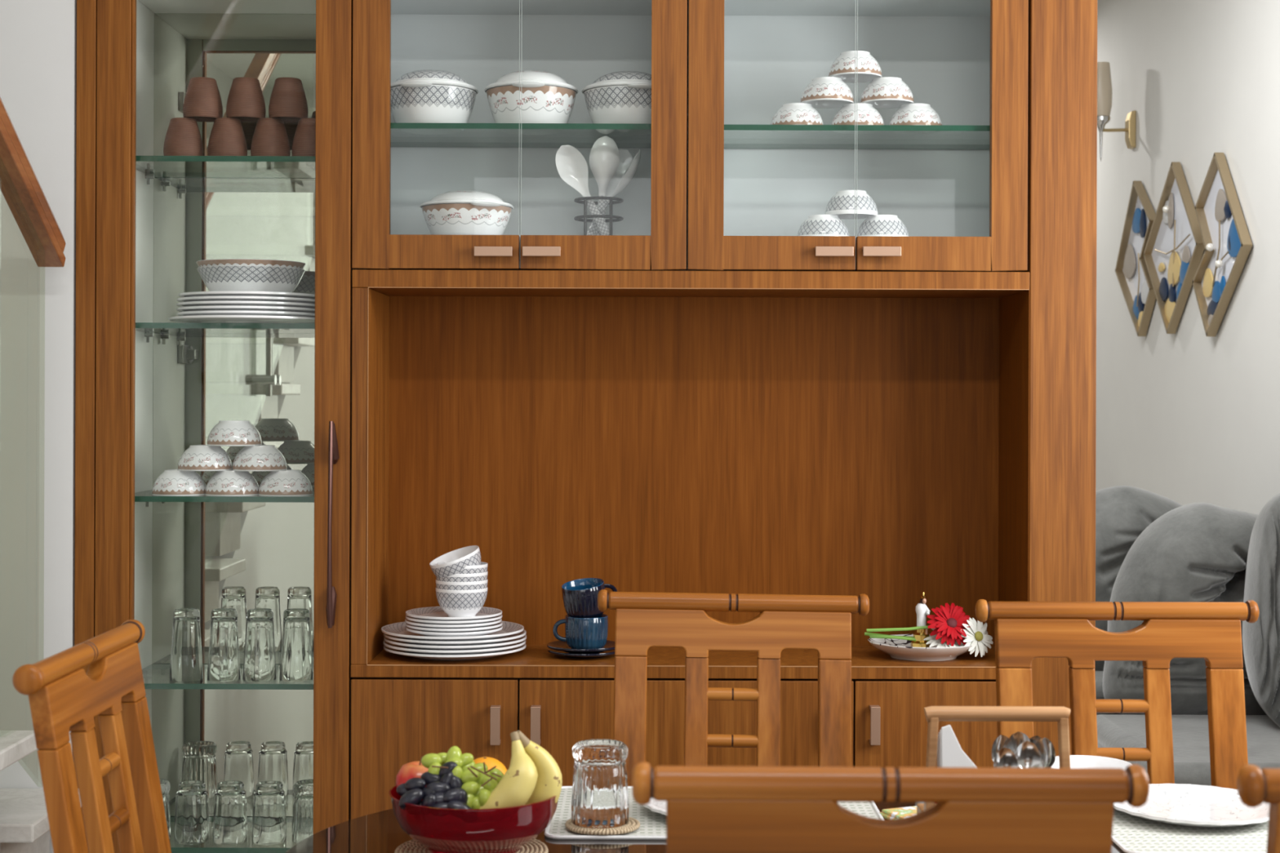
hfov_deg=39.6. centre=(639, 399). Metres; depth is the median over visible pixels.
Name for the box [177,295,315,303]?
dinner plate
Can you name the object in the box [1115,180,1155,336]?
wall art
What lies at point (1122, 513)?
cushion
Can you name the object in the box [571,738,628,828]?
ribbed glass
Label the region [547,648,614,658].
saucer
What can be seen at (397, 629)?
dinner plate
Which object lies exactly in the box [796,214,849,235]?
bowl
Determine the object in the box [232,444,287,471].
bowl
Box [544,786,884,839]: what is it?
placemat
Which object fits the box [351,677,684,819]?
base cabinet
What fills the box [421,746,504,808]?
grape bunch
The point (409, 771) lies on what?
apple
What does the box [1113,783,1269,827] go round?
dinner plate
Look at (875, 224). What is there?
bowl
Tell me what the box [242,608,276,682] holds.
tumbler
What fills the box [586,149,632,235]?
serving spoon
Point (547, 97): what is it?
casserole
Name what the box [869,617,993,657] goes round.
flower
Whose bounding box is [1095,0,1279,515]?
wall
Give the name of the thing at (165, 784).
ribbed glass
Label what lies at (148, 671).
glass shelf
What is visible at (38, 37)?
wall
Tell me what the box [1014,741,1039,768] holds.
spoon
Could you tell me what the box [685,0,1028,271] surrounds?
upper cabinet
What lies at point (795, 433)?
open niche
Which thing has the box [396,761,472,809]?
grape bunch
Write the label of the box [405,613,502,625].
plate
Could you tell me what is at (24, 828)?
staircase
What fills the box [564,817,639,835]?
coaster
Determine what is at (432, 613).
plate
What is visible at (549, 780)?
banana
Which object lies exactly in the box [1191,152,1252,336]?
wall art
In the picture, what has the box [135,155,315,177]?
glass shelf
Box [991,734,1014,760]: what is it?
spoon
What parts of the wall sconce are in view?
lamp shade, arm, wall plate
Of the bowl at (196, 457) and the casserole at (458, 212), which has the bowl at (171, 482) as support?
the bowl at (196, 457)
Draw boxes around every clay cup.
[163,117,203,155]
[182,76,222,121]
[207,117,247,155]
[226,76,266,122]
[250,117,290,155]
[268,76,307,122]
[291,117,315,155]
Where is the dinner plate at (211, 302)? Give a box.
[176,300,315,308]
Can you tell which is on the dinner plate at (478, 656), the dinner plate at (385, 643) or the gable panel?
the dinner plate at (385, 643)
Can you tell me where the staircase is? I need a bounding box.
[0,730,81,852]
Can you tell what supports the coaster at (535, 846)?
on the dining table
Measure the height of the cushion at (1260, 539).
0.720 m
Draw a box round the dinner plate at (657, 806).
[643,798,666,815]
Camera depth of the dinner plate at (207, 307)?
3.62 m
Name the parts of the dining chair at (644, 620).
leg, rail, leg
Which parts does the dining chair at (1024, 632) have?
leg, rail, leg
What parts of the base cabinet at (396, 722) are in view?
door, handle, handle, door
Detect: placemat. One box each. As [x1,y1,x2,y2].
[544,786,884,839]
[1111,808,1268,852]
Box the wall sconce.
[1097,61,1136,161]
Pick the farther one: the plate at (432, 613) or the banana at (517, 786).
the plate at (432, 613)
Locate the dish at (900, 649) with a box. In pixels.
[867,634,972,661]
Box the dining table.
[285,800,1124,852]
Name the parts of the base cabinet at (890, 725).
door, handle, door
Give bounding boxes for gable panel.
[1001,0,1097,756]
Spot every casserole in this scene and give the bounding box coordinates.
[390,69,478,134]
[419,190,514,235]
[484,70,578,134]
[581,71,651,135]
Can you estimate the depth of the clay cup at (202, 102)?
3.67 m
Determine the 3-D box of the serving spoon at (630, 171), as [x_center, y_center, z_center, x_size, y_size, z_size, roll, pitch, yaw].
[-0.051,-0.435,3.762,0.111,0.190,0.059,0,0,20]
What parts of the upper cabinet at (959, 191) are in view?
panel, door, handle, panel, glass pane, panel, panel, handle, door, panel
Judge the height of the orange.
0.065 m
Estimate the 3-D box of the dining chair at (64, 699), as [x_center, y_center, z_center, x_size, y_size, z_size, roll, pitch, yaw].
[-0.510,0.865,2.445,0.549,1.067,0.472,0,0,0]
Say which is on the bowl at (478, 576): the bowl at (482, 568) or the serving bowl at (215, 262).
the bowl at (482, 568)
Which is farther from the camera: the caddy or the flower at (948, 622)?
the flower at (948, 622)
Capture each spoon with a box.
[555,144,608,235]
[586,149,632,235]
[589,135,619,235]
[605,149,640,208]
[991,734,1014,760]
[993,747,1017,768]
[1008,732,1030,754]
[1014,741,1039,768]
[1029,735,1041,744]
[1035,737,1055,768]
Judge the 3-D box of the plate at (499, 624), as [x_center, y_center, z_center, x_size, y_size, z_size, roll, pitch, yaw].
[-0.391,0.477,3.740,0.203,0.017,0.203,0,0,33]
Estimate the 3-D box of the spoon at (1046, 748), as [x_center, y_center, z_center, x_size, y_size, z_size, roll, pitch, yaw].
[0.572,0.554,2.517,0.028,0.150,0.023,0,0,4]
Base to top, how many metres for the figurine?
0.129 m
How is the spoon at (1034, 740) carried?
in the caddy
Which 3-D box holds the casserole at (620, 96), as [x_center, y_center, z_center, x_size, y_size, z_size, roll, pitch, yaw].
[-0.024,-0.626,3.735,0.198,0.123,0.198,0,0,25]
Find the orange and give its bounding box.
[473,756,506,774]
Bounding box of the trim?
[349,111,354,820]
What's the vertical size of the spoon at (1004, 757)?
0.144 m
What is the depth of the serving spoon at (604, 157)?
3.71 m
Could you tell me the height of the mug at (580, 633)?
0.067 m
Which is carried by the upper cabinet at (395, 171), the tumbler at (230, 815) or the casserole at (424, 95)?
the casserole at (424, 95)
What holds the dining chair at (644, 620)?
on the floor
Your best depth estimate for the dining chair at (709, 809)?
1.62 m
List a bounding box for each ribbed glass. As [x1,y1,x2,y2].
[159,778,170,839]
[291,778,313,843]
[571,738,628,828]
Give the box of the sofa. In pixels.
[1095,485,1279,786]
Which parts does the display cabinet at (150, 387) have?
panel, door, lining panel, lining panel, handle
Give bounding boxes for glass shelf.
[134,489,314,502]
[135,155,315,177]
[135,322,315,333]
[142,664,313,689]
[170,817,292,852]
[390,122,651,147]
[724,124,990,149]
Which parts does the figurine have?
crown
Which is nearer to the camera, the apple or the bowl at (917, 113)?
the apple
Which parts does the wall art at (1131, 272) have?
backing plate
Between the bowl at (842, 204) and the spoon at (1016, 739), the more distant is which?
the bowl at (842, 204)
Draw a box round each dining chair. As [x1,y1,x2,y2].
[12,619,171,852]
[597,589,869,786]
[631,761,1149,852]
[975,599,1259,789]
[1236,764,1279,852]
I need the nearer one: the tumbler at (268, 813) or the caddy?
the caddy
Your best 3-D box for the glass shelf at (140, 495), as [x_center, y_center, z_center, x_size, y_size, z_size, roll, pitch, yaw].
[-0.835,0.203,3.768,0.468,0.012,0.266,0,0,0]
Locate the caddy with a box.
[916,706,1070,813]
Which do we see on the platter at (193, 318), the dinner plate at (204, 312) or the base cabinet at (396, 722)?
the dinner plate at (204, 312)
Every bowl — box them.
[151,469,206,496]
[177,444,232,471]
[195,258,306,269]
[196,265,305,292]
[204,470,259,496]
[206,420,262,446]
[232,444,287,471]
[257,469,312,496]
[388,785,559,852]
[429,545,480,577]
[435,561,488,573]
[435,571,488,582]
[435,579,488,590]
[435,587,488,617]
[770,102,823,133]
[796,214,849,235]
[800,76,853,108]
[824,190,878,218]
[828,50,881,82]
[831,102,884,133]
[857,214,909,236]
[860,76,914,108]
[888,102,942,134]
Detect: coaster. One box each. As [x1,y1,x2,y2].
[394,839,548,852]
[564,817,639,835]
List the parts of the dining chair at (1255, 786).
rail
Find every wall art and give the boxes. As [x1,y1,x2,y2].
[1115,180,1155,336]
[1143,161,1204,333]
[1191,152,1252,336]
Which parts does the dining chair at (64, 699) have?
leg, rail, leg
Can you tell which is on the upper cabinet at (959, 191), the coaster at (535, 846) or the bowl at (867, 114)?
the bowl at (867, 114)
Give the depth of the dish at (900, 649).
3.67 m
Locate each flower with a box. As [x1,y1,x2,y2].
[864,628,967,647]
[866,602,969,646]
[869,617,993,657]
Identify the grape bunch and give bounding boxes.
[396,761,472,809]
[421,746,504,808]
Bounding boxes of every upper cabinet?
[351,0,687,271]
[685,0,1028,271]
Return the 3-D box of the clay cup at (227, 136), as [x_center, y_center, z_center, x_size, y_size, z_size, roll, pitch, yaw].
[-0.857,-0.541,3.695,0.081,0.084,0.081,0,0,44]
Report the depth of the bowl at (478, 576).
3.69 m
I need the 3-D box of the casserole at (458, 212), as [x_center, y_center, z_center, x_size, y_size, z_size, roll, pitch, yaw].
[-0.364,-0.388,3.735,0.198,0.102,0.198,0,0,14]
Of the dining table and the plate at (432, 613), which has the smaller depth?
the dining table
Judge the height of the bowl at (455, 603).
0.061 m
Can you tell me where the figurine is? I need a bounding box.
[911,591,931,647]
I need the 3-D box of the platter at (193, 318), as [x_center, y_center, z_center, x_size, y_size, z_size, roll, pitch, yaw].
[-0.819,-0.164,3.735,0.332,0.013,0.332,0,0,0]
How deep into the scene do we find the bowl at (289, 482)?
3.66 m
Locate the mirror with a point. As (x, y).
(242, 557)
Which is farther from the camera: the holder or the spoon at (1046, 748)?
the holder
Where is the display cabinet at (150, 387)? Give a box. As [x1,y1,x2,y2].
[74,0,352,852]
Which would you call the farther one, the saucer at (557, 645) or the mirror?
the mirror
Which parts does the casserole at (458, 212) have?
lid, lug handle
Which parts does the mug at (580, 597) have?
handle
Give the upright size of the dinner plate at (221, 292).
0.016 m
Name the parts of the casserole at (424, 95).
lug handle, lid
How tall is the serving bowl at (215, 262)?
0.061 m
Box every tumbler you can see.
[168,608,203,681]
[173,780,208,844]
[206,608,240,681]
[213,780,247,844]
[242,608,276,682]
[251,781,286,844]
[279,608,313,682]
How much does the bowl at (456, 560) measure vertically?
0.086 m
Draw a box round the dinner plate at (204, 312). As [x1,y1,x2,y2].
[176,310,315,317]
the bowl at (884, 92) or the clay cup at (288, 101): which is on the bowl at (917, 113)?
the bowl at (884, 92)
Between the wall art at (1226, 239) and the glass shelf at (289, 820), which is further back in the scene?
the wall art at (1226, 239)
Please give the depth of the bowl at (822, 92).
3.68 m
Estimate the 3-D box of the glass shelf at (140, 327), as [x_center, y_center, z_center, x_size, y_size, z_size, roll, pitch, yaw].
[-0.834,-0.152,3.768,0.468,0.012,0.266,0,0,0]
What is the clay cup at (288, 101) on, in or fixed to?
on the clay cup at (270, 138)
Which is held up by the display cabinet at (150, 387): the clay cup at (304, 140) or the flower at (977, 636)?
the clay cup at (304, 140)
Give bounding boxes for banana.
[479,731,537,808]
[517,730,562,804]
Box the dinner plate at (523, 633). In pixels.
[383,629,526,645]
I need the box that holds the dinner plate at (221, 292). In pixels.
[177,290,315,298]
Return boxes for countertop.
[351,644,995,679]
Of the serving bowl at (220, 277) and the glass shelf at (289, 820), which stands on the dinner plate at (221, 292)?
the serving bowl at (220, 277)
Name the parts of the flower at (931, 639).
stem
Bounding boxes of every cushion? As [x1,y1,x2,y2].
[1095,485,1182,671]
[1096,715,1279,786]
[1102,502,1266,715]
[1242,493,1279,727]
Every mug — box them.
[552,613,608,648]
[561,577,617,617]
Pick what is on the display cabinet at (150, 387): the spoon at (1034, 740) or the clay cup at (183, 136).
the clay cup at (183, 136)
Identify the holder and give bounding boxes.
[573,196,623,235]
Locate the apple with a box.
[395,756,428,800]
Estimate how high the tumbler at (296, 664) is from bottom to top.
0.145 m
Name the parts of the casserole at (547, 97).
lug handle, lid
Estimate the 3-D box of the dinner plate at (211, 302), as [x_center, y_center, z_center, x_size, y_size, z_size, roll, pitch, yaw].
[-0.822,-0.193,3.745,0.300,0.016,0.300,0,0,0]
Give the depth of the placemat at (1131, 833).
2.60 m
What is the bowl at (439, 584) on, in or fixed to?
on the bowl at (455, 603)
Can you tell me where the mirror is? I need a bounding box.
[151,13,315,848]
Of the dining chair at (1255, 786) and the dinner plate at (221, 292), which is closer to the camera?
the dining chair at (1255, 786)
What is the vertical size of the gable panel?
2.440 m
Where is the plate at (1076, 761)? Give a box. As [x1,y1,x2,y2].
[1050,755,1132,769]
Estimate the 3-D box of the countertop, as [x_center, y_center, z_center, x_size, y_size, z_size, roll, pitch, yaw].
[0.101,0.552,3.752,1.373,0.026,0.306,0,0,0]
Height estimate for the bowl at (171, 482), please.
0.052 m
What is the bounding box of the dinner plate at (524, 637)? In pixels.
[383,635,526,650]
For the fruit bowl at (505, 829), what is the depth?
2.40 m
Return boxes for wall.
[0,0,76,852]
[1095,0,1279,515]
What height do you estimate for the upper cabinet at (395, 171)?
0.776 m
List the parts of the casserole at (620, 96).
lid, lug handle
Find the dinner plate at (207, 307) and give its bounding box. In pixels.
[176,305,315,313]
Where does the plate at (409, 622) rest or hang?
on the plate at (499, 624)
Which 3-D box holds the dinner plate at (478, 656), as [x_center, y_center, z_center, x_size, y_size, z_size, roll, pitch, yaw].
[-0.390,0.527,3.750,0.300,0.020,0.300,0,0,0]
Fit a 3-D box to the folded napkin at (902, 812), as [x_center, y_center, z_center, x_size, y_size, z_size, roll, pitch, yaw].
[0.458,0.636,2.700,0.140,0.011,0.140,0,0,-23]
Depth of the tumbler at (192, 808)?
3.66 m
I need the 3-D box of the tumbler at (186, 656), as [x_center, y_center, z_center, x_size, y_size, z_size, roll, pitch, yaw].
[-0.941,0.507,3.690,0.069,0.145,0.069,0,0,25]
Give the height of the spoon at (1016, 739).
0.157 m
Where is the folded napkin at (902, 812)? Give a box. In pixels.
[879,806,916,819]
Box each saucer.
[546,640,614,653]
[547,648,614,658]
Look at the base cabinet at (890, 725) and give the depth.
3.60 m
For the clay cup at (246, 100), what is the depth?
3.67 m
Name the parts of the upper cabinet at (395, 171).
door, handle, panel, panel, panel, handle, door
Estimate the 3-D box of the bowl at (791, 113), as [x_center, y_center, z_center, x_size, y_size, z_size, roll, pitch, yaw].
[0.329,-0.591,3.720,0.112,0.052,0.112,0,0,-21]
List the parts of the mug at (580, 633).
handle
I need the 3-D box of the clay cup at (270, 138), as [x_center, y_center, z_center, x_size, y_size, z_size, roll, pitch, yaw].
[-0.768,-0.541,3.695,0.081,0.084,0.081,0,0,19]
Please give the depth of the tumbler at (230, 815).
3.66 m
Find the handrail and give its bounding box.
[0,96,65,266]
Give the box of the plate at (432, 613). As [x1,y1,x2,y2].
[405,606,502,621]
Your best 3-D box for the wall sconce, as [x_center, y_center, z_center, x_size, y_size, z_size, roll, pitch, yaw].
[1.914,-1.165,7.208,0.178,0.400,0.088,0,0,0]
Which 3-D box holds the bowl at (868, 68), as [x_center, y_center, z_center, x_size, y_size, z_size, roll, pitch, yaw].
[0.450,-0.699,3.720,0.112,0.052,0.112,0,0,-33]
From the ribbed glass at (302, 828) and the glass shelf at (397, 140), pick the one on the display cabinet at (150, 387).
the ribbed glass at (302, 828)
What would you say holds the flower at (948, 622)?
in the dish at (900, 649)
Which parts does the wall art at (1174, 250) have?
backing plate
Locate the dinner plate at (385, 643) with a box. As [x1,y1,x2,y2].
[382,640,525,654]
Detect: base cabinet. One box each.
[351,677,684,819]
[706,678,997,768]
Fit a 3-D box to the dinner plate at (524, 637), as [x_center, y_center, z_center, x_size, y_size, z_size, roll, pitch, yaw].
[-0.389,0.508,3.750,0.300,0.020,0.300,0,0,-25]
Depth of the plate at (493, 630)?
3.66 m
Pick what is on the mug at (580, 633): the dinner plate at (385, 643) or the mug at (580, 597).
the mug at (580, 597)
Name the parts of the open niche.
panel, rail, panel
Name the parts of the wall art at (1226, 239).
backing plate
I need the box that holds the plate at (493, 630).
[405,626,502,636]
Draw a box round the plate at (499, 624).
[405,621,502,632]
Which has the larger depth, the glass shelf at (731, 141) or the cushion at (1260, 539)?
the cushion at (1260, 539)
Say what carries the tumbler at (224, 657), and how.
on the display cabinet at (150, 387)
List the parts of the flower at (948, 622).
stem, flower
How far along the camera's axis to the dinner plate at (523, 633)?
3.63 m
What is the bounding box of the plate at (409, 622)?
[404,618,502,628]
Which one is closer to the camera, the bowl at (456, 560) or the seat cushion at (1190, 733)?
the bowl at (456, 560)
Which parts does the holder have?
post, post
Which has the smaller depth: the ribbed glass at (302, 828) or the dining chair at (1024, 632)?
the dining chair at (1024, 632)
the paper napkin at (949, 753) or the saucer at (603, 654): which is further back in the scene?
the saucer at (603, 654)
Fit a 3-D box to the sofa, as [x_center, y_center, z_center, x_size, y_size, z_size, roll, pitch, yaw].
[1.515,0.821,5.205,0.936,1.169,1.490,0,0,0]
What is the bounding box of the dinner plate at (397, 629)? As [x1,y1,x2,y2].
[381,621,524,641]
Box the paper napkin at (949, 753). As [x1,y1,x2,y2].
[937,724,976,767]
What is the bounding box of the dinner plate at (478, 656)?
[383,643,526,660]
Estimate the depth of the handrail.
3.35 m
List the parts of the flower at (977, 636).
stem, flower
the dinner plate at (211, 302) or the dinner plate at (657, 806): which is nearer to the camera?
the dinner plate at (657, 806)
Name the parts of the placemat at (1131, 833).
border cord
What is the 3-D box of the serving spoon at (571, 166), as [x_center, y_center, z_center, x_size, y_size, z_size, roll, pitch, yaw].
[-0.117,-0.433,3.716,0.120,0.197,0.027,0,0,3]
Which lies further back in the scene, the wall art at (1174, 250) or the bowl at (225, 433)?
the wall art at (1174, 250)
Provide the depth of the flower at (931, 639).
3.71 m
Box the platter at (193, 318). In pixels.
[168,315,315,323]
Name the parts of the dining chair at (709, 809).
rail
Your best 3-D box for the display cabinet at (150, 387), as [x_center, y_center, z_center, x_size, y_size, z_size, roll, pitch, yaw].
[-0.866,0.177,3.748,0.556,2.440,0.354,0,0,0]
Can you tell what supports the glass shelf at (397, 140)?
attached to the upper cabinet at (395, 171)
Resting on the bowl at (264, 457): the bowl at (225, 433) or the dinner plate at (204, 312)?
the bowl at (225, 433)
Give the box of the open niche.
[351,269,1030,679]
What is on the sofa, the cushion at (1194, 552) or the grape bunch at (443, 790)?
the cushion at (1194, 552)
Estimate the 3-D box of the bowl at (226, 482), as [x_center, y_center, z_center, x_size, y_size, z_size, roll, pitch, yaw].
[-0.848,0.172,3.700,0.112,0.052,0.112,0,0,36]

